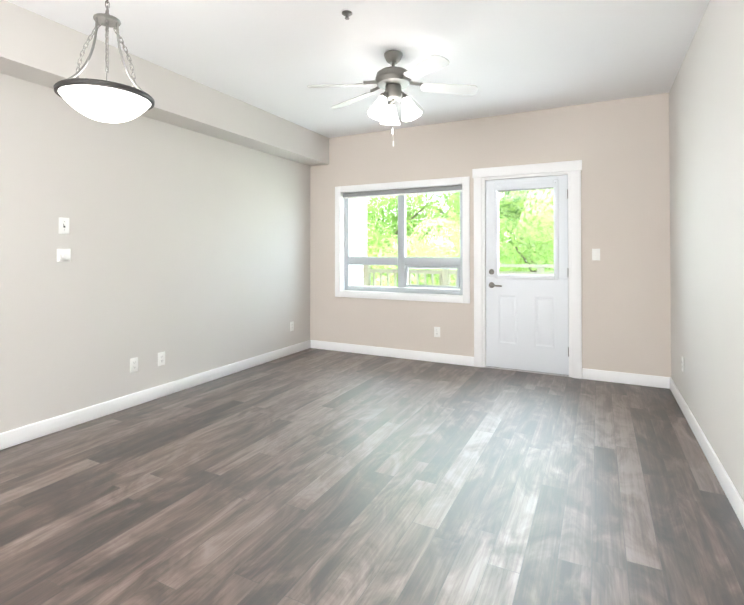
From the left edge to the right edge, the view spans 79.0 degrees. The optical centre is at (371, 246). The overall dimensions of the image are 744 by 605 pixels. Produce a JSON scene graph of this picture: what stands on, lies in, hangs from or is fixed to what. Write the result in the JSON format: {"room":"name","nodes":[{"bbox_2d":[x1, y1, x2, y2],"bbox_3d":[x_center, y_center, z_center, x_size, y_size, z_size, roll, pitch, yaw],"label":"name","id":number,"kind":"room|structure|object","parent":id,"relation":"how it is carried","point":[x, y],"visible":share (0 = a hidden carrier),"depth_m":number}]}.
{"room":"empty living room","nodes":[
{"label":"empty living room","id":0,"kind":"room"},
{"bbox_2d":[0,73,310,432],"bbox_3d":[-2.756,-0.088,2.326,0.200,2.740,8.650,0,-1,27],"label":"wall","id":1,"kind":"structure","parent":0,"point":[190,252],"depth_m":3.67},
{"bbox_2d":[57,249,70,261],"bbox_3d":[-2.187,0.058,3.207,0.024,0.092,0.092,0,-1,27],"label":"thermostat","id":2,"kind":"object","parent":1,"relation":"attached to","point":[63,255],"visible":1,"depth_m":3.20},
{"bbox_2d":[59,217,68,233],"bbox_3d":[-2.189,-0.152,3.211,0.020,0.116,0.072,0,-1,27],"label":"toggle light switch","id":3,"kind":"object","parent":1,"relation":"attached to","point":[63,225],"visible":1,"depth_m":3.21},
{"bbox_2d":[130,357,137,372],"bbox_3d":[-1.947,0.964,3.691,0.008,0.116,0.072,0,-1,27],"label":"electrical outlet","id":4,"kind":"object","parent":1,"relation":"attached to","point":[133,364],"visible":1,"depth_m":3.69},
{"bbox_2d":[0,340,310,449],"bbox_3d":[-2.660,1.229,2.261,0.014,0.105,8.250,0,-1,27],"label":"baseboard","id":5,"kind":"structure","parent":1,"relation":"attached to","point":[14,437],"depth_m":3.63},
{"bbox_2d":[158,351,164,365],"bbox_3d":[-1.830,0.972,3.923,0.008,0.116,0.072,0,-1,27],"label":"electrical outlet","id":6,"kind":"object","parent":1,"relation":"attached to","point":[161,358],"visible":1,"depth_m":3.92},
{"bbox_2d":[290,321,293,330],"bbox_3d":[-0.991,0.983,5.595,0.008,0.116,0.072,0,-1,27],"label":"electrical outlet","id":7,"kind":"object","parent":1,"relation":"attached to","point":[291,326],"visible":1,"depth_m":5.60},
{"bbox_2d":[6,0,709,137],"bbox_3d":[-0.879,-1.530,1.401,4.400,0.120,8.650,0,-1,27],"label":"ceiling","id":8,"kind":"structure","parent":0,"point":[278,57],"depth_m":3.27},
{"bbox_2d":[53,0,154,122],"bbox_3d":[-1.171,-1.009,1.995,0.384,0.906,0.384,0,-1,27],"label":"pendant light","id":9,"kind":"object","parent":8,"relation":"hanging from","point":[106,101],"visible":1,"depth_m":1.91},
{"bbox_2d":[0,0,328,165],"bbox_3d":[-2.537,-1.289,2.231,0.290,0.340,8.250,0,-1,27],"label":"beam","id":10,"kind":"structure","parent":8,"relation":"attached to","point":[35,48],"depth_m":3.59},
{"bbox_2d":[342,10,351,19],"bbox_3d":[-0.155,-1.434,2.799,0.066,0.036,0.066,0,-1,27],"label":"sprinkler","id":11,"kind":"object","parent":8,"relation":"attached to","point":[346,13],"visible":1,"depth_m":2.79},
{"bbox_2d":[307,50,477,145],"bbox_3d":[0.189,-1.094,3.489,1.196,0.698,1.044,0,-1,27],"label":"ceiling fan","id":12,"kind":"object","parent":8,"relation":"hanging from","point":[393,81],"visible":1,"depth_m":3.33},
{"bbox_2d":[0,348,743,604],"bbox_3d":[-0.879,1.330,1.365,4.400,0.120,8.650,0,-1,27],"label":"floor","id":13,"kind":"structure","parent":0,"point":[312,476],"depth_m":2.31},
{"bbox_2d":[310,93,670,376],"bbox_3d":[1.017,-0.052,5.159,4.000,2.740,0.200,0,-1,27],"label":"wall","id":14,"kind":"structure","parent":0,"point":[619,148],"depth_m":4.54},
{"bbox_2d":[311,340,473,365],"bbox_3d":[0.159,1.269,5.453,2.161,0.105,0.014,0,-1,27],"label":"baseboard","id":15,"kind":"structure","parent":14,"relation":"attached to","point":[414,355],"depth_m":5.38},
{"bbox_2d":[335,176,469,303],"bbox_3d":[0.351,-0.073,5.483,1.740,1.410,0.219,0,-1,27],"label":"window","id":16,"kind":"structure","parent":14,"relation":"in","point":[403,262],"depth_m":5.46},
{"bbox_2d":[434,327,439,336],"bbox_3d":[0.746,0.973,5.165,0.072,0.116,0.008,0,-1,27],"label":"electrical outlet","id":17,"kind":"object","parent":14,"relation":"attached to","point":[436,331],"visible":1,"depth_m":5.16},
{"bbox_2d":[472,160,581,378],"bbox_3d":[1.650,0.225,4.824,1.100,2.178,0.224,0,-1,27],"label":"door frame","id":18,"kind":"structure","parent":14,"relation":"attached to","point":[570,169],"depth_m":4.66},
{"bbox_2d":[486,175,568,374],"bbox_3d":[1.623,0.286,4.761,0.837,2.036,0.118,0,-1,27],"label":"door","id":19,"kind":"structure","parent":14,"relation":"in","point":[527,322],"depth_m":4.75},
{"bbox_2d":[592,249,599,259],"bbox_3d":[2.207,0.074,4.440,0.072,0.116,0.013,0,-1,27],"label":"light switch","id":20,"kind":"object","parent":14,"relation":"attached to","point":[595,254],"visible":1,"depth_m":4.44},
{"bbox_2d":[582,368,669,388],"bbox_3d":[2.417,1.255,4.319,0.731,0.105,0.014,0,-1,27],"label":"baseboard","id":21,"kind":"structure","parent":14,"relation":"attached to","point":[630,378],"depth_m":4.30},
{"bbox_2d":[669,0,743,500],"bbox_3d":[0.997,-0.112,0.441,0.200,2.740,8.650,0,-1,27],"label":"wall","id":22,"kind":"structure","parent":0,"point":[706,123],"depth_m":2.64},
{"bbox_2d":[682,357,683,372],"bbox_3d":[2.454,0.928,3.563,0.008,0.116,0.072,0,-1,27],"label":"electrical outlet","id":23,"kind":"object","parent":22,"relation":"attached to","point":[682,364],"visible":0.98,"depth_m":3.54},
{"bbox_2d":[670,377,743,528],"bbox_3d":[0.902,1.206,0.472,0.014,0.105,8.250,0,-1,27],"label":"baseboard","id":24,"kind":"structure","parent":22,"relation":"attached to","point":[736,501],"depth_m":2.59},
{"label":"outside","id":25,"kind":"structure","parent":0,"visible":0},
{"bbox_3d":[5.893,7.996,19.227,120.000,0.200,120.000,0,-1,27],"label":"ground","id":26,"kind":"structure","parent":25,"visible":0},
{"bbox_2d":[367,189,553,287],"bbox_3d":[5.769,0.256,16.767,24.337,15.217,17.471,0,-1,27],"label":"trees","id":27,"kind":"object","parent":26,"relation":"on","point":[430,210],"depth_m":11.70},
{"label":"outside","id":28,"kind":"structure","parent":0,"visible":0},
{"bbox_2d":[351,197,553,288],"bbox_3d":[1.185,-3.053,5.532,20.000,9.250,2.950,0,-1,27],"label":"balcony","id":29,"kind":"object","parent":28,"point":[361,251],"depth_m":7.13}
]}

